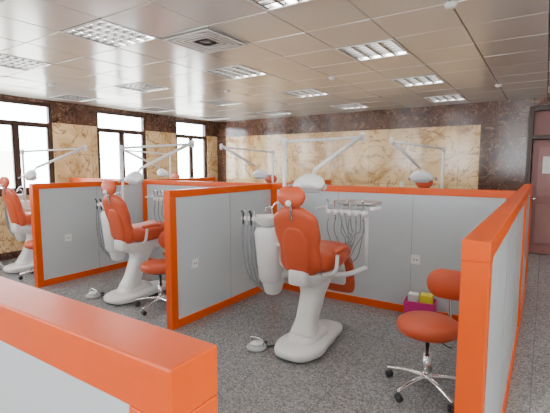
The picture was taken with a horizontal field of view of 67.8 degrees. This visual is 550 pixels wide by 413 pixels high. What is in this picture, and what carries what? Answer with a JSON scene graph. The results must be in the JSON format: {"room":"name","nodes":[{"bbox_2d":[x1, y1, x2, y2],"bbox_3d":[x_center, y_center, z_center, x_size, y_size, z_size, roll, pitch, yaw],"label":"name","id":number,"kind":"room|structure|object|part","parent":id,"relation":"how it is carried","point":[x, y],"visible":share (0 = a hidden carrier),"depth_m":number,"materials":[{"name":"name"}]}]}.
{"room":"dental clinic","nodes":[
{"label":"dental clinic","id":0,"kind":"room"},
{"bbox_2d":[0,94,217,252],"bbox_3d":[-5.106,-0.458,6.178,0.180,2.865,12.530,4,7,33],"label":"wall","id":1,"kind":"structure","parent":0,"point":[73,125],"depth_m":8.05,"materials":[{"name":"beige stone"}]},
{"bbox_2d":[0,250,21,260],"bbox_3d":[-5.030,0.914,6.249,0.019,0.120,12.500,4,7,33],"label":"baseboard","id":2,"kind":"structure","parent":1,"relation":"attached to","point":[14,254],"depth_m":6.99,"materials":[{"name":"brown stone"}]},
{"bbox_2d":[0,98,54,193],"bbox_3d":[-4.463,-1.027,7.056,0.070,1.580,1.250,4,7,33],"label":"frame","id":3,"kind":"object","parent":1,"relation":"attached to","point":[15,140],"visible":0.72,"depth_m":7.11,"materials":[{"name":"brown metal"}]},
{"bbox_2d":[96,110,146,179],"bbox_3d":[-3.298,-1.206,8.817,0.070,1.580,1.230,4,7,33],"label":"frame","id":4,"kind":"object","parent":1,"relation":"attached to","point":[120,132],"visible":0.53,"depth_m":8.80,"materials":[{"name":"brown metal"}]},
{"bbox_2d":[176,120,206,177],"bbox_3d":[-2.162,-1.380,10.533,0.070,1.580,1.120,4,7,33],"label":"frame","id":5,"kind":"object","parent":1,"relation":"attached to","point":[189,137],"visible":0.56,"depth_m":10.55,"materials":[{"name":"brown metal"}]},
{"bbox_2d":[0,252,549,412],"bbox_3d":[-0.049,1.220,4.326,10.880,0.100,15.130,4,7,33],"label":"floor","id":6,"kind":"structure","parent":0,"point":[349,377],"depth_m":3.48,"materials":[{"name":"grey carpet"}]},
{"bbox_2d":[18,240,33,279],"bbox_3d":[-3.376,0.587,5.910,0.579,0.840,0.587,2,6,22],"label":"stool","id":7,"kind":"object","parent":6,"relation":"on","point":[28,245],"visible":0.13,"depth_m":5.74,"materials":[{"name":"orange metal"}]},
{"bbox_3d":[-3.479,0.930,5.818,0.263,0.062,0.036,-5,8,-43],"label":"leg","id":8,"kind":"part","parent":7,"relation":"part of","materials":[{"name":"silver metal"}]},
{"bbox_2d":[24,240,32,249],"bbox_3d":[-3.362,0.534,5.889,0.430,0.100,0.430,2,6,22],"label":"seat cushion","id":9,"kind":"object","parent":7,"relation":"on","point":[28,245],"depth_m":5.70,"materials":[{"name":"orange leather"}]},
{"bbox_2d":[0,145,86,272],"bbox_3d":[-3.689,-0.012,6.416,1.284,1.930,0.924,-1,6,-13],"label":"dental chair","id":10,"kind":"object","parent":6,"relation":"on","point":[17,210],"visible":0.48,"depth_m":6.17,"materials":[{"name":"white plastic"}]},
{"bbox_2d":[2,188,25,225],"bbox_3d":[-3.880,0.009,6.104,0.420,0.591,0.226,4,7,33],"label":"backrest cushion","id":11,"kind":"object","parent":10,"relation":"on","point":[17,216],"depth_m":6.02,"materials":[{"name":"orange leather"}]},
{"bbox_2d":[24,212,30,224],"bbox_3d":[-3.683,0.166,6.421,0.480,0.215,0.654,4,7,33],"label":"seat cushion","id":12,"kind":"object","parent":10,"relation":"on","point":[27,215],"depth_m":6.09,"materials":[{"name":"orange leather"}]},
{"bbox_2d":[18,145,86,201],"bbox_3d":[-3.608,-0.540,6.660,0.502,0.930,0.960,4,7,33],"label":"lamp","id":13,"kind":"object","parent":10,"relation":"attached to","point":[30,175],"depth_m":6.50,"materials":[{"name":"white plastic"}]},
{"bbox_2d":[29,180,143,287],"bbox_3d":[-2.635,0.310,6.061,0.085,1.360,1.802,4,7,33],"label":"frame","id":14,"kind":"object","parent":6,"relation":"on","point":[33,188],"visible":0.61,"depth_m":5.37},
{"bbox_2d":[39,184,143,279],"bbox_3d":[-2.635,0.305,6.061,0.056,1.230,1.662,4,7,33],"label":"panel","id":15,"kind":"object","parent":14,"relation":"attached to","point":[63,211],"visible":0.57,"depth_m":5.75,"materials":[{"name":"white laminate"}]},
{"bbox_2d":[65,234,71,241],"bbox_3d":[-2.860,0.430,5.667,0.014,0.096,0.096,4,7,33],"label":"wall socket","id":16,"kind":"object","parent":15,"relation":"attached to","point":[68,237],"visible":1,"depth_m":5.66,"materials":[{"name":"white plastic"}]},
{"bbox_2d":[85,288,103,298],"bbox_3d":[-2.086,1.039,5.097,0.515,0.103,0.180,-5,8,-40],"label":"foot pedal","id":17,"kind":"object","parent":6,"relation":"on","point":[93,294],"visible":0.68,"depth_m":4.95,"materials":[{"name":"grey plastic"}]},
{"bbox_2d":[70,178,120,181],"bbox_3d":[-3.037,0.180,7.347,2.006,1.360,0.085,4,7,33],"label":"frame","id":18,"kind":"object","parent":6,"relation":"on","point":[71,179],"visible":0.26,"depth_m":7.47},
{"bbox_2d":[0,276,217,412],"bbox_3d":[-1.226,0.791,1.321,2.695,1.360,0.085,4,7,33],"label":"frame","id":19,"kind":"object","parent":6,"relation":"on","point":[150,368],"visible":1,"depth_m":0.57,"materials":[{"name":"orange plastic"}]},
{"bbox_2d":[0,340,129,412],"bbox_3d":[-1.226,0.786,1.320,2.555,1.230,0.056,4,7,33],"label":"panel","id":20,"kind":"object","parent":19,"relation":"attached to","point":[28,384],"visible":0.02,"depth_m":0.68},
{"bbox_2d":[95,140,193,304],"bbox_3d":[-1.617,0.125,5.059,1.284,1.930,0.924,-1,6,-13],"label":"dental chair","id":21,"kind":"object","parent":6,"relation":"on","point":[121,237],"visible":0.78,"depth_m":4.88,"materials":[{"name":"white plastic"}]},
{"bbox_2d":[102,194,134,243],"bbox_3d":[-1.809,0.147,4.747,0.420,0.591,0.226,4,7,33],"label":"backrest cushion","id":22,"kind":"object","parent":21,"relation":"on","point":[122,231],"depth_m":4.66,"materials":[{"name":"orange leather"}]},
{"bbox_2d":[132,220,163,241],"bbox_3d":[-1.612,0.303,5.064,0.480,0.215,0.654,4,7,33],"label":"seat cushion","id":23,"kind":"object","parent":21,"relation":"on","point":[138,232],"depth_m":4.87,"materials":[{"name":"orange leather"}]},
{"bbox_3d":[-1.446,0.219,4.806,0.064,0.050,0.260,4,7,33],"label":"armrest","id":24,"kind":"part","parent":21,"relation":"part of","materials":[{"name":"orange leather"}]},
{"bbox_2d":[118,140,193,200],"bbox_3d":[-1.537,-0.402,5.303,0.502,0.930,0.960,4,7,33],"label":"lamp","id":25,"kind":"object","parent":21,"relation":"attached to","point":[135,177],"depth_m":5.12,"materials":[{"name":"white plastic"}]},
{"bbox_2d":[135,231,165,315],"bbox_3d":[-1.307,0.719,4.605,0.579,0.840,0.587,0,6,-1],"label":"stool","id":26,"kind":"object","parent":6,"relation":"on","point":[154,266],"visible":0.48,"depth_m":4.55,"materials":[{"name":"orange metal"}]},
{"bbox_3d":[-1.448,1.049,4.646,0.263,0.062,0.036,1,6,6],"label":"leg","id":27,"kind":"part","parent":26,"relation":"part of","materials":[{"name":"silver metal"}]},
{"bbox_3d":[-1.355,1.065,4.484,0.036,0.062,0.263,3,6,25],"label":"leg","id":28,"kind":"part","parent":26,"relation":"part of","materials":[{"name":"silver metal"}]},
{"bbox_2d":[140,258,165,273],"bbox_3d":[-1.288,0.665,4.590,0.430,0.100,0.430,0,6,-1],"label":"seat cushion","id":29,"kind":"object","parent":26,"relation":"on","point":[154,266],"depth_m":4.42,"materials":[{"name":"orange leather"}]},
{"bbox_2d":[158,231,164,248],"bbox_3d":[-1.207,0.390,4.780,0.310,0.220,0.086,0,6,-1],"label":"cushion","id":30,"kind":"object","parent":26,"relation":"on","point":[161,240],"depth_m":4.75,"materials":[{"name":"orange leather"}]},
{"bbox_2d":[124,149,179,178],"bbox_3d":[-2.387,-0.211,8.377,1.284,1.930,0.924,-1,6,-13],"label":"dental chair","id":31,"kind":"object","parent":6,"relation":"on","point":[161,172],"visible":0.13,"depth_m":8.18,"materials":[{"name":"white plastic"}]},
{"bbox_2d":[146,177,215,181],"bbox_3d":[-1.676,0.163,7.512,0.085,1.360,1.686,4,7,33],"label":"frame","id":32,"kind":"object","parent":6,"relation":"on","point":[213,179],"visible":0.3,"depth_m":7.61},
{"bbox_2d":[143,180,266,259],"bbox_3d":[-1.111,0.308,6.085,2.433,1.360,0.085,4,7,33],"label":"frame","id":33,"kind":"object","parent":6,"relation":"on","point":[145,182],"visible":0.22,"depth_m":6.18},
{"bbox_2d":[147,184,206,258],"bbox_3d":[-1.111,0.303,6.085,2.293,1.230,0.056,4,7,33],"label":"panel","id":34,"kind":"object","parent":33,"relation":"attached to","point":[157,253],"visible":0.21,"depth_m":6.55,"materials":[{"name":"grey plastic"}]},
{"bbox_2d":[163,183,274,329],"bbox_3d":[-0.531,0.450,4.682,0.085,1.360,1.802,4,7,33],"label":"frame","id":35,"kind":"object","parent":6,"relation":"on","point":[170,226],"visible":0.64,"depth_m":3.99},
{"bbox_2d":[176,189,270,318],"bbox_3d":[-0.531,0.445,4.682,0.056,1.230,1.662,4,7,33],"label":"panel","id":36,"kind":"object","parent":35,"relation":"attached to","point":[203,222],"visible":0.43,"depth_m":4.43,"materials":[{"name":"white laminate"}]},
{"bbox_2d":[191,258,197,268],"bbox_3d":[-0.821,0.580,4.188,0.014,0.096,0.096,4,7,33],"label":"wall socket","id":37,"kind":"object","parent":36,"relation":"attached to","point":[194,262],"visible":1,"depth_m":4.18,"materials":[{"name":"white plastic"}]},
{"bbox_2d":[230,225,230,259],"bbox_3d":[-0.531,0.445,4.682,0.059,1.210,0.005,4,7,33],"label":"seams","id":38,"kind":"object","parent":36,"relation":"attached to","point":[230,225],"visible":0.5,"depth_m":4.66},
{"bbox_2d":[220,144,276,182],"bbox_3d":[-0.332,-0.074,7.031,1.284,1.930,0.924,-1,6,-13],"label":"dental chair","id":39,"kind":"object","parent":6,"relation":"on","point":[258,174],"visible":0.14,"depth_m":6.83,"materials":[{"name":"white plastic"}]},
{"bbox_2d":[246,336,274,352],"bbox_3d":[-0.034,1.182,3.693,0.515,0.103,0.180,-5,8,-40],"label":"foot pedal","id":40,"kind":"object","parent":6,"relation":"on","point":[255,346],"visible":0.77,"depth_m":3.55,"materials":[{"name":"grey plastic"}]},
{"bbox_3d":[-0.161,1.178,3.584,0.156,0.074,0.012,4,7,33],"label":"pedal handle","id":41,"kind":"part","parent":40,"relation":"part of","materials":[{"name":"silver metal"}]},
{"bbox_2d":[275,180,330,184],"bbox_3d":[0.429,0.303,6.133,0.085,1.360,1.686,4,7,33],"label":"frame","id":42,"kind":"object","parent":6,"relation":"on","point":[328,182],"visible":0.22,"depth_m":6.57,"materials":[{"name":"orange plastic"}]},
{"bbox_2d":[241,132,381,362],"bbox_3d":[0.385,0.264,3.688,1.284,1.930,0.924,-1,6,-13],"label":"dental chair","id":43,"kind":"object","parent":6,"relation":"on","point":[288,242],"visible":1,"depth_m":3.54,"materials":[{"name":"white plastic"}]},
{"bbox_2d":[253,214,274,226],"bbox_3d":[-0.072,0.136,3.816,0.280,0.100,0.280,4,7,33],"label":"bowl","id":44,"kind":"object","parent":43,"relation":"on","point":[264,220],"depth_m":3.74,"materials":[{"name":"white ceramic"}]},
{"bbox_3d":[0.126,0.629,3.796,0.305,0.146,0.107,4,7,33],"label":"cuspidor support arm","id":45,"kind":"part","parent":43,"relation":"part of","materials":[{"name":"white plastic"}]},
{"bbox_3d":[0.102,-0.024,3.207,0.052,0.052,0.024,4,7,33],"label":"headrest knob","id":46,"kind":"part","parent":43,"relation":"part of","materials":[{"name":"white plastic"}]},
{"bbox_2d":[273,206,321,275],"bbox_3d":[0.193,0.286,3.377,0.420,0.591,0.226,4,7,33],"label":"backrest cushion","id":47,"kind":"object","parent":43,"relation":"on","point":[297,231],"depth_m":3.30,"materials":[{"name":"orange leather"}]},
{"bbox_2d":[282,132,364,206],"bbox_3d":[0.466,-0.263,3.932,0.502,0.930,0.960,4,7,33],"label":"lamp","id":48,"kind":"object","parent":43,"relation":"attached to","point":[311,182],"depth_m":3.73,"materials":[{"name":"white plastic"}]},
{"bbox_2d":[318,240,350,272],"bbox_3d":[0.390,0.442,3.693,0.480,0.215,0.654,4,7,33],"label":"seat cushion","id":49,"kind":"object","parent":43,"relation":"on","point":[327,258],"depth_m":3.53,"materials":[{"name":"orange leather"}]},
{"bbox_2d":[327,256,354,292],"bbox_3d":[0.601,0.653,4.036,0.380,0.415,0.236,4,7,33],"label":"cushion","id":50,"kind":"object","parent":43,"relation":"on","point":[340,284],"depth_m":3.97,"materials":[{"name":"orange leather"}]},
{"bbox_3d":[0.556,0.358,3.435,0.064,0.050,0.260,4,7,33],"label":"armrest","id":51,"kind":"part","parent":43,"relation":"part of","materials":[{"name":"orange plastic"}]},
{"bbox_3d":[0.643,0.043,3.691,0.400,0.030,0.025,4,7,33],"label":"holster rail","id":52,"kind":"part","parent":43,"relation":"part of","materials":[{"name":"white plastic"}]},
{"bbox_3d":[0.645,0.590,3.712,0.408,0.090,0.088,-1,6,-10],"label":"delivery arm","id":53,"kind":"part","parent":43,"relation":"part of","materials":[{"name":"white plastic"}]},
{"bbox_2d":[331,199,381,204],"bbox_3d":[0.763,-0.042,3.847,0.440,0.017,0.280,4,7,33],"label":"tray","id":54,"kind":"object","parent":43,"relation":"on","point":[366,202],"depth_m":3.81,"materials":[{"name":"metal"}]},
{"bbox_2d":[272,184,515,321],"bbox_3d":[1.114,0.455,4.628,2.721,1.360,0.085,4,7,33],"label":"frame","id":55,"kind":"object","parent":6,"relation":"on","point":[506,194],"visible":0.26,"depth_m":4.50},
{"bbox_2d":[277,189,505,314],"bbox_3d":[1.114,0.451,4.627,2.581,1.230,0.056,4,7,33],"label":"panel","id":56,"kind":"object","parent":55,"relation":"attached to","point":[439,227],"visible":0.43,"depth_m":4.41,"materials":[{"name":"white laminate"}]},
{"bbox_2d":[338,192,412,282],"bbox_3d":[1.114,0.451,4.627,0.859,1.210,0.059,4,7,33],"label":"seams","id":57,"kind":"object","parent":56,"relation":"attached to","point":[338,192],"visible":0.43,"depth_m":4.37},
{"bbox_2d":[411,255,419,264],"bbox_3d":[1.492,0.564,4.346,0.096,0.096,0.014,4,7,33],"label":"wall socket","id":58,"kind":"object","parent":56,"relation":"attached to","point":[415,259],"visible":1,"depth_m":4.34,"materials":[{"name":"white plastic"}]},
{"bbox_2d":[390,137,445,187],"bbox_3d":[1.906,0.074,5.565,1.284,1.930,0.924,-1,6,-13],"label":"dental chair","id":59,"kind":"object","parent":6,"relation":"on","point":[423,179],"visible":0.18,"depth_m":5.38,"materials":[{"name":"white plastic"}]},
{"bbox_2d":[403,291,436,312],"bbox_3d":[1.496,1.035,4.217,0.300,0.290,0.200,3,7,27],"label":"box","id":60,"kind":"object","parent":6,"relation":"on","point":[426,301],"visible":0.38,"depth_m":4.15,"materials":[{"name":"plastic"}]},
{"bbox_2d":[385,268,460,412],"bbox_3d":[1.069,0.891,2.908,0.579,0.840,0.587,4,7,33],"label":"stool","id":61,"kind":"object","parent":6,"relation":"on","point":[428,327],"visible":0.81,"depth_m":2.89,"materials":[{"name":"orange leather"}]},
{"bbox_3d":[0.958,1.212,3.029,0.263,0.062,0.036,5,8,41],"label":"leg","id":62,"kind":"part","parent":61,"relation":"part of","materials":[{"name":"silver metal"}]},
{"bbox_3d":[0.943,1.232,2.839,0.263,0.062,0.036,-4,7,-32],"label":"leg","id":63,"kind":"part","parent":61,"relation":"part of","materials":[{"name":"silver metal"}]},
{"bbox_2d":[397,311,457,342],"bbox_3d":[1.079,0.838,2.885,0.430,0.100,0.430,4,7,33],"label":"seat cushion","id":64,"kind":"object","parent":61,"relation":"on","point":[424,326],"depth_m":2.77,"materials":[{"name":"orange leather"}]},
{"bbox_3d":[1.118,1.239,2.768,0.036,0.062,0.263,-1,6,-14],"label":"leg","id":65,"kind":"part","parent":61,"relation":"part of","materials":[{"name":"silver metal"}]},
{"bbox_3d":[1.240,1.224,2.912,0.263,0.062,0.036,0,6,4],"label":"leg","id":66,"kind":"part","parent":61,"relation":"part of","materials":[{"name":"silver metal"}]},
{"bbox_2d":[427,268,460,300],"bbox_3d":[1.269,0.571,2.991,0.310,0.220,0.086,4,7,33],"label":"cushion","id":67,"kind":"object","parent":61,"relation":"on","point":[442,283],"depth_m":2.97,"materials":[{"name":"orange leather"}]},
{"bbox_2d":[454,191,527,412],"bbox_3d":[1.476,0.657,2.635,0.085,1.360,3.032,4,7,33],"label":"frame","id":68,"kind":"object","parent":6,"relation":"on","point":[479,247],"visible":0.8,"depth_m":1.35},
{"bbox_2d":[484,203,524,412],"bbox_3d":[1.476,0.652,2.635,0.056,1.230,2.892,4,7,33],"label":"panel","id":69,"kind":"object","parent":68,"relation":"attached to","point":[500,267],"visible":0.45,"depth_m":2.16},
{"bbox_2d":[498,220,518,412],"bbox_3d":[1.476,0.652,2.635,0.059,1.210,0.962,4,7,33],"label":"seams","id":70,"kind":"object","parent":69,"relation":"attached to","point":[518,220],"visible":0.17,"depth_m":2.24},
{"bbox_2d":[517,184,531,326],"bbox_3d":[2.775,0.459,4.597,0.085,1.360,1.686,4,7,33],"label":"frame","id":71,"kind":"object","parent":6,"relation":"on","point":[526,187],"visible":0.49,"depth_m":4.90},
{"bbox_2d":[521,194,529,301],"bbox_3d":[2.775,0.454,4.596,0.056,1.230,1.546,4,7,33],"label":"panel","id":72,"kind":"object","parent":71,"relation":"attached to","point":[528,197],"visible":0.21,"depth_m":4.76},
{"bbox_2d":[0,0,549,121],"bbox_3d":[-0.654,-1.492,3.128,10.488,0.017,12.538,4,7,33],"label":"ceiling","id":73,"kind":"structure","parent":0,"point":[296,45],"depth_m":4.38,"materials":[{"name":"tile"}]},
{"bbox_2d":[0,53,52,70],"bbox_3d":[-2.984,-1.695,4.667,0.592,0.118,0.592,4,7,33],"label":"ceiling light","id":74,"kind":"object","parent":73,"relation":"in","point":[9,61],"depth_m":4.74,"materials":[{"name":"white metal"}]},
{"bbox_2d":[49,94,99,101],"bbox_3d":[-3.498,-1.947,7.148,0.592,0.118,0.592,4,7,33],"label":"ceiling light","id":75,"kind":"object","parent":73,"relation":"in","point":[71,97],"depth_m":7.16,"materials":[{"name":"white metal"}]},
{"bbox_2d":[60,18,158,48],"bbox_3d":[-1.481,-1.596,3.682,0.592,0.118,0.592,4,7,33],"label":"ceiling light","id":76,"kind":"object","parent":73,"relation":"in","point":[100,31],"depth_m":3.69,"materials":[{"name":"white metal"}]},
{"bbox_2d":[113,82,170,92],"bbox_3d":[-1.995,-1.847,6.163,0.592,0.118,0.592,4,7,33],"label":"ceiling light","id":77,"kind":"object","parent":73,"relation":"in","point":[136,86],"depth_m":6.19,"materials":[{"name":"white metal"}]},
{"bbox_2d":[136,107,175,111],"bbox_3d":[-2.508,-2.099,8.643,0.592,0.118,0.592,4,7,33],"label":"ceiling light","id":78,"kind":"object","parent":73,"relation":"in","point":[153,109],"depth_m":8.66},
{"bbox_2d":[163,28,247,53],"bbox_3d":[-0.650,-1.546,3.859,0.560,0.016,0.560,4,7,33],"label":"air diffuser","id":79,"kind":"object","parent":73,"relation":"in","point":[204,41],"depth_m":3.83,"materials":[{"name":"white metal"}]},
{"bbox_2d":[197,116,229,119],"bbox_3d":[-1.518,-2.250,10.139,0.592,0.118,0.592,4,7,33],"label":"ceiling light","id":80,"kind":"object","parent":73,"relation":"in","point":[207,117],"depth_m":10.15,"materials":[{"name":"white metal"}]},
{"bbox_2d":[199,99,243,105],"bbox_3d":[-1.005,-1.999,7.659,0.592,0.118,0.592,4,7,33],"label":"ceiling light","id":81,"kind":"object","parent":73,"relation":"in","point":[219,102],"depth_m":7.69,"materials":[{"name":"white metal"}]},
{"bbox_2d":[203,64,268,79],"bbox_3d":[-0.491,-1.747,5.178,0.592,0.118,0.592,4,7,33],"label":"ceiling light","id":82,"kind":"object","parent":73,"relation":"in","point":[240,71],"depth_m":5.19,"materials":[{"name":"white metal"}]},
{"bbox_2d":[256,110,291,114],"bbox_3d":[-0.015,-2.150,9.154,0.592,0.118,0.592,4,7,33],"label":"ceiling light","id":83,"kind":"object","parent":73,"relation":"in","point":[276,112],"depth_m":9.17,"materials":[{"name":"white metal"}]},
{"bbox_2d":[246,0,312,11],"bbox_3d":[0.022,-1.496,2.698,0.592,0.118,0.592,4,7,33],"label":"ceiling light","id":84,"kind":"object","parent":73,"relation":"in","point":[266,5],"depth_m":2.99,"materials":[{"name":"white metal"}]},
{"bbox_2d":[281,88,329,97],"bbox_3d":[0.499,-1.899,6.674,0.592,0.118,0.592,4,7,33],"label":"ceiling light","id":85,"kind":"object","parent":73,"relation":"in","point":[310,92],"depth_m":6.71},
{"bbox_2d":[76,0,549,98],"bbox_3d":[-0.778,-1.515,3.187,10.754,0.018,12.564,4,7,33],"label":"grid","id":86,"kind":"object","parent":73,"relation":"attached to","point":[450,0],"depth_m":4.00,"materials":[{"name":"metal"}]},
{"bbox_2d":[331,103,367,108],"bbox_3d":[1.489,-2.051,8.170,0.592,0.118,0.592,4,7,33],"label":"ceiling light","id":87,"kind":"object","parent":73,"relation":"in","point":[356,105],"depth_m":8.21,"materials":[{"name":"white metal"}]},
{"bbox_2d":[335,38,410,61],"bbox_3d":[1.012,-1.647,4.193,0.592,0.118,0.592,4,7,33],"label":"ceiling light","id":88,"kind":"object","parent":73,"relation":"in","point":[388,47],"depth_m":4.20,"materials":[{"name":"white metal"}]},
{"bbox_2d":[391,74,445,86],"bbox_3d":[2.002,-1.799,5.689,0.592,0.118,0.592,4,7,33],"label":"ceiling light","id":89,"kind":"object","parent":73,"relation":"in","point":[435,78],"depth_m":5.70,"materials":[{"name":"white metal"}]},
{"bbox_2d":[424,94,465,101],"bbox_3d":[2.992,-1.951,7.185,0.592,0.118,0.592,4,7,33],"label":"ceiling light","id":90,"kind":"object","parent":73,"relation":"in","point":[456,96],"depth_m":7.21,"materials":[{"name":"white metal"}]},
{"bbox_2d":[217,97,549,190],"bbox_3d":[2.846,-0.699,8.552,10.840,2.865,0.200,4,7,33],"label":"wall","id":91,"kind":"structure","parent":0,"point":[373,161],"depth_m":8.60,"materials":[{"name":"beige stone"}]},
{"bbox_2d":[226,122,483,189],"bbox_3d":[1.283,-0.558,9.470,6.260,2.400,0.014,4,7,33],"label":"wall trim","id":92,"kind":"structure","parent":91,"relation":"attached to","point":[471,123],"depth_m":8.41,"materials":[{"name":"brown stone"}]},
{"bbox_2d":[525,105,549,183],"bbox_3d":[4.930,-0.435,7.163,0.950,2.620,0.220,4,7,33],"label":"frame","id":93,"kind":"object","parent":91,"relation":"attached to","point":[533,109],"visible":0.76,"depth_m":7.23,"materials":[{"name":"brown wood"}]},
{"bbox_2d":[528,140,549,254],"bbox_3d":[4.934,-0.152,7.198,0.770,2.030,0.065,4,7,33],"label":"leaf","id":94,"kind":"object","parent":91,"relation":"attached to","point":[539,234],"visible":0.79,"depth_m":7.30,"materials":[{"name":"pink wood"}]},
{"bbox_2d":[542,156,549,173],"bbox_3d":[4.831,-0.727,7.165,0.250,0.300,0.004,4,7,33],"label":"paper","id":95,"kind":"object","parent":94,"relation":"attached to","point":[546,159],"visible":1,"depth_m":7.20,"materials":[{"name":"white paper"}]},
{"bbox_2d":[533,111,549,134],"bbox_3d":[4.941,-1.451,7.077,0.790,0.420,0.020,4,7,33],"label":"transom panel","id":96,"kind":"object","parent":91,"relation":"in","point":[541,118],"depth_m":7.22,"materials":[{"name":"pink wood"}]},
{"bbox_3d":[-0.648,-1.678,3.117,10.840,0.100,12.910,4,7,33],"label":"ceiling","id":97,"kind":"structure","parent":0,"visible":0},
{"bbox_2d":[444,1,456,9],"bbox_3d":[1.269,-1.449,2.960,0.090,0.036,0.090,4,7,33],"label":"smoke detector","id":98,"kind":"object","parent":97,"relation":"attached to","point":[449,5],"visible":1,"depth_m":2.93,"materials":[{"name":"white plastic"}]},
{"label":"outside","id":99,"kind":"structure","parent":0,"visible":0},
{"bbox_3d":[-2.853,6.263,14.557,140.000,0.200,140.000,4,7,33],"label":"ground","id":100,"kind":"structure","parent":99,"visible":0},
{"bbox_2d":[0,151,13,188],"bbox_3d":[-23.386,1.467,19.235,8.050,8.400,18.000,4,7,33],"label":"neighbouring building","id":101,"kind":"structure","parent":100,"relation":"on","point":[6,160],"depth_m":23.67,"materials":[{"name":"white"}]}
]}

